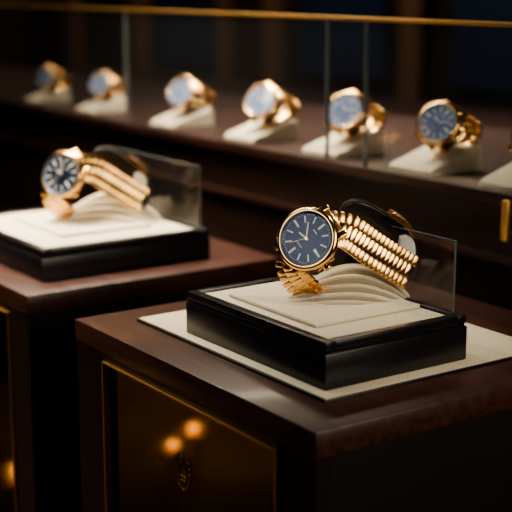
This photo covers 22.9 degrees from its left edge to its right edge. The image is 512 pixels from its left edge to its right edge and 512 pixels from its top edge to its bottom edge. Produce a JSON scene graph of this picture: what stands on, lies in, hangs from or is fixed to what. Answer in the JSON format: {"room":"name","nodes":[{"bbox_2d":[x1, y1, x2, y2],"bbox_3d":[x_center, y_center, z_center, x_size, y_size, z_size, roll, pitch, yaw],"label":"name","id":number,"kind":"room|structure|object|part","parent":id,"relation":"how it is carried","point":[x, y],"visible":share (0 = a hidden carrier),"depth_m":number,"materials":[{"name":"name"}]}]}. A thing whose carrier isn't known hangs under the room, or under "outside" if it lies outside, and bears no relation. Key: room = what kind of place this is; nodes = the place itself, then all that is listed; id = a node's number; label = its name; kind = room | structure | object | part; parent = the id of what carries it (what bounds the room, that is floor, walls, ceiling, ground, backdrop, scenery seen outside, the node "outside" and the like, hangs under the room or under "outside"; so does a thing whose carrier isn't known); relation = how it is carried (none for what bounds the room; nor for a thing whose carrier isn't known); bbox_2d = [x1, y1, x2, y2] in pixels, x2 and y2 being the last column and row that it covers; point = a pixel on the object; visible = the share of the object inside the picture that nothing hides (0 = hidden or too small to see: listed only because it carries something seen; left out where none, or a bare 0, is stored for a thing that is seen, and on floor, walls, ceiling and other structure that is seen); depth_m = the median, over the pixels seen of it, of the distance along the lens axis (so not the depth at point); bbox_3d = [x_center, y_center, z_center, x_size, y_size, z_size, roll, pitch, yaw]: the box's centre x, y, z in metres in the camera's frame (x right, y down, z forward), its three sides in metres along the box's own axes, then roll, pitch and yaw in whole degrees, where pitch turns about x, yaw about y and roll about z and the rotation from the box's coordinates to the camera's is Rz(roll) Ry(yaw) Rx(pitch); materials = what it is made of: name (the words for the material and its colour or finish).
{"room":"shop","nodes":[
{"label":"shop","id":0,"kind":"room"},
{"bbox_2d":[0,0,30,65],"bbox_3d":[-2.778,-1.039,4.060,6.200,2.800,0.050,-8,15,-34],"label":"wall","id":1,"kind":"structure","parent":0,"point":[15,45],"depth_m":5.30,"materials":[{"name":"black"}]},
{"bbox_2d":[14,0,511,111],"bbox_3d":[0.761,-0.777,2.859,0.180,2.800,6.000,-8,15,-34],"label":"panelling","id":2,"kind":"object","parent":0,"point":[464,65],"visible":0.17,"depth_m":3.77,"materials":[{"name":"brown wood"}]},
{"bbox_3d":[-0.914,0.927,1.733,6.200,0.050,7.500,-8,15,-34],"label":"floor","id":3,"kind":"structure","parent":0,"visible":0},
{"bbox_2d":[0,237,279,511],"bbox_3d":[-0.202,0.453,1.560,0.306,0.950,0.362,-8,15,-34],"label":"display cabinet","id":4,"kind":"object","parent":3,"relation":"on","point":[40,462],"visible":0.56,"depth_m":1.28,"materials":[{"name":"brown wood"}]},
{"bbox_3d":[-0.317,0.425,1.469,0.008,0.803,0.264,-8,15,-34],"label":"bronze panel","id":5,"kind":"part","parent":4,"relation":"part of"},
{"bbox_3d":[-0.322,0.426,1.466,0.008,0.803,0.264,-8,15,-34],"label":"brass trim","id":6,"kind":"part","parent":4,"relation":"part of","materials":[{"name":"brown metal"}]},
{"bbox_2d":[0,146,209,281],"bbox_3d":[-0.199,-0.055,1.423,0.203,0.102,0.228,-8,15,-34],"label":"display stand","id":7,"kind":"object","parent":4,"relation":"on","point":[103,235],"visible":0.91,"depth_m":1.36,"materials":[{"name":"black paint"}]},
{"bbox_2d":[15,213,150,236],"bbox_3d":[-0.197,-0.039,1.429,0.110,0.004,0.122,-8,15,-34],"label":"cushion","id":8,"kind":"object","parent":7,"relation":"on","point":[81,224],"depth_m":1.41,"materials":[{"name":"beige fabric"}]},
{"bbox_2d":[29,192,160,227],"bbox_3d":[-0.182,-0.053,1.433,0.144,0.031,0.064,0,12,0],"label":"cushion","id":9,"kind":"object","parent":7,"relation":"on","point":[99,210],"depth_m":1.42,"materials":[{"name":"beige fabric"}]},
{"bbox_2d":[40,146,150,217],"bbox_3d":[-0.178,-0.082,1.426,0.124,0.082,0.050,-6,14,-25],"label":"wristwatch","id":10,"kind":"object","parent":7,"relation":"on","point":[124,178],"visible":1,"depth_m":1.41,"materials":[{"name":"gold metal"}]},
{"bbox_2d":[0,4,511,309],"bbox_3d":[-0.030,0.219,2.018,0.398,1.212,2.840,-8,15,-34],"label":"display case","id":11,"kind":"object","parent":3,"relation":"on","point":[248,190],"depth_m":1.62,"materials":[{"name":"brown wood"}]},
{"bbox_2d":[25,88,70,103],"bbox_3d":[-0.352,-0.272,2.131,0.059,0.022,0.054,-8,15,-34],"label":"stand","id":12,"kind":"object","parent":11,"relation":"on","point":[60,95],"visible":0.88,"depth_m":2.12,"materials":[{"name":"beige fabric"}]},
{"bbox_2d":[35,65,71,92],"bbox_3d":[-0.341,-0.296,2.125,0.040,0.048,0.056,11,16,40],"label":"wristwatch","id":13,"kind":"object","parent":12,"relation":"on","point":[47,78],"visible":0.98,"depth_m":2.11,"materials":[{"name":"brown metal"}]},
{"bbox_2d":[76,96,124,113],"bbox_3d":[-0.241,-0.238,1.975,0.062,0.023,0.057,-8,15,-34],"label":"stand","id":14,"kind":"object","parent":11,"relation":"on","point":[115,104],"visible":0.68,"depth_m":1.96,"materials":[{"name":"beige fabric"}]},
{"bbox_2d":[88,70,128,101],"bbox_3d":[-0.229,-0.264,1.967,0.058,0.051,0.042,-12,17,-44],"label":"wristwatch","id":15,"kind":"object","parent":14,"relation":"on","point":[101,84],"visible":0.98,"depth_m":1.96,"materials":[{"name":"brown metal"}]},
{"bbox_2d":[150,107,213,128],"bbox_3d":[-0.104,-0.197,1.782,0.068,0.025,0.063,-8,15,-34],"label":"stand","id":16,"kind":"object","parent":11,"relation":"on","point":[201,116],"visible":0.88,"depth_m":1.77,"materials":[{"name":"beige fabric"}]},
{"bbox_2d":[165,75,214,113],"bbox_3d":[-0.092,-0.226,1.773,0.064,0.056,0.046,-11,16,-41],"label":"wristwatch","id":17,"kind":"object","parent":16,"relation":"on","point":[182,92],"visible":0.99,"depth_m":1.76,"materials":[{"name":"brown metal"}]},
{"bbox_3d":[-0.183,-0.269,1.803,0.005,0.158,2.800,-8,15,-34],"label":"glass","id":18,"kind":"part","parent":11,"relation":"part of","materials":[{"name":"grey"}]},
{"bbox_3d":[-0.052,-0.290,1.892,0.330,0.162,2.800,-8,15,-34],"label":"brass frame","id":19,"kind":"part","parent":11,"relation":"part of","materials":[{"name":"brown metal"}]},
{"bbox_2d":[224,118,297,143],"bbox_3d":[0.007,-0.164,1.625,0.072,0.026,0.066,-8,15,-34],"label":"stand","id":20,"kind":"object","parent":11,"relation":"on","point":[283,129],"visible":0.85,"depth_m":1.61,"materials":[{"name":"beige fabric"}]},
{"bbox_2d":[242,82,298,125],"bbox_3d":[0.020,-0.194,1.616,0.068,0.059,0.049,-11,17,-42],"label":"wristwatch","id":21,"kind":"object","parent":20,"relation":"on","point":[262,101],"visible":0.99,"depth_m":1.60,"materials":[{"name":"brown metal"}]},
{"bbox_2d":[302,130,385,158],"bbox_3d":[0.103,-0.134,1.488,0.074,0.027,0.068,-8,15,-34],"label":"stand","id":22,"kind":"object","parent":11,"relation":"on","point":[340,147],"visible":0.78,"depth_m":1.47,"materials":[{"name":"beige fabric"}]},
{"bbox_2d":[323,89,385,138],"bbox_3d":[0.117,-0.165,1.479,0.070,0.061,0.050,-12,17,-44],"label":"wristwatch","id":23,"kind":"object","parent":22,"relation":"on","point":[346,107],"visible":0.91,"depth_m":1.47,"materials":[{"name":"brown metal"}]},
{"bbox_2d":[389,143,481,175],"bbox_3d":[0.193,-0.106,1.361,0.074,0.027,0.068,-8,15,-34],"label":"stand","id":24,"kind":"object","parent":11,"relation":"on","point":[461,158],"visible":0.88,"depth_m":1.35,"materials":[{"name":"beige fabric"}]},
{"bbox_2d":[413,99,482,153],"bbox_3d":[0.207,-0.138,1.352,0.070,0.061,0.050,-11,17,-42],"label":"wristwatch","id":25,"kind":"object","parent":24,"relation":"on","point":[438,123],"visible":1,"depth_m":1.34,"materials":[{"name":"brown metal"}]},
{"bbox_2d":[479,162,511,190],"bbox_3d":[0.272,-0.082,1.250,0.074,0.027,0.068,-8,15,-34],"label":"stand","id":26,"kind":"object","parent":11,"relation":"on","point":[501,178],"visible":1,"depth_m":1.25,"materials":[{"name":"beige fabric"}]},
{"bbox_2d":[508,132,511,151],"bbox_3d":[0.286,-0.113,1.242,0.050,0.061,0.070,12,17,43],"label":"wristwatch","id":27,"kind":"object","parent":26,"relation":"on","point":[510,146],"visible":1,"depth_m":1.24,"materials":[{"name":"brown metal"}]},
{"bbox_3d":[0.248,-0.035,1.217,0.025,0.040,0.009,-8,15,-34],"label":"brass pull","id":28,"kind":"part","parent":11,"relation":"part of","materials":[{"name":"brown metal"}]},
{"bbox_2d":[36,66,511,129],"bbox_3d":[0.365,0.194,2.667,0.320,0.985,3.440,-8,15,-34],"label":"countertop","id":29,"kind":"structure","parent":3,"relation":"on","point":[407,108],"depth_m":3.06,"materials":[{"name":"brown wood"}]},
{"bbox_2d":[75,281,511,511],"bbox_3d":[0.081,0.532,1.200,0.350,0.950,0.361,-8,15,-34],"label":"display cabinet","id":30,"kind":"object","parent":3,"relation":"on","point":[167,423],"visible":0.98,"depth_m":0.97,"materials":[{"name":"brown wood"}]},
{"bbox_3d":[-0.058,0.507,1.092,0.008,0.803,0.263,-8,15,-34],"label":"brass trim","id":31,"kind":"part","parent":30,"relation":"part of","materials":[{"name":"brown metal"}]},
{"bbox_3d":[-0.052,0.507,1.096,0.008,0.803,0.263,-8,15,-34],"label":"bronze panel","id":32,"kind":"part","parent":30,"relation":"part of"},
{"bbox_2d":[137,211,511,402],"bbox_3d":[0.067,0.020,1.082,0.234,0.099,0.277,-8,15,-34],"label":"display stand","id":33,"kind":"object","parent":30,"relation":"on","point":[365,333],"visible":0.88,"depth_m":1.00,"materials":[{"name":"black paint"}]},
{"bbox_2d":[229,284,419,327],"bbox_3d":[0.056,0.037,1.050,0.108,0.004,0.122,-8,15,-34],"label":"cushion","id":34,"kind":"object","parent":33,"relation":"on","point":[340,305],"depth_m":1.03,"materials":[{"name":"beige fabric"}]},
{"bbox_2d":[274,199,418,294],"bbox_3d":[0.079,-0.005,1.055,0.124,0.082,0.050,-6,14,-25],"label":"wristwatch","id":35,"kind":"object","parent":33,"relation":"on","point":[308,238],"visible":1,"depth_m":1.04,"materials":[{"name":"gold metal"}]},
{"bbox_2d":[287,264,409,304],"bbox_3d":[0.069,0.025,1.054,0.122,0.026,0.054,0,12,0],"label":"cushion","id":36,"kind":"object","parent":33,"relation":"on","point":[346,284],"depth_m":1.05,"materials":[{"name":"beige fabric"}]}
]}

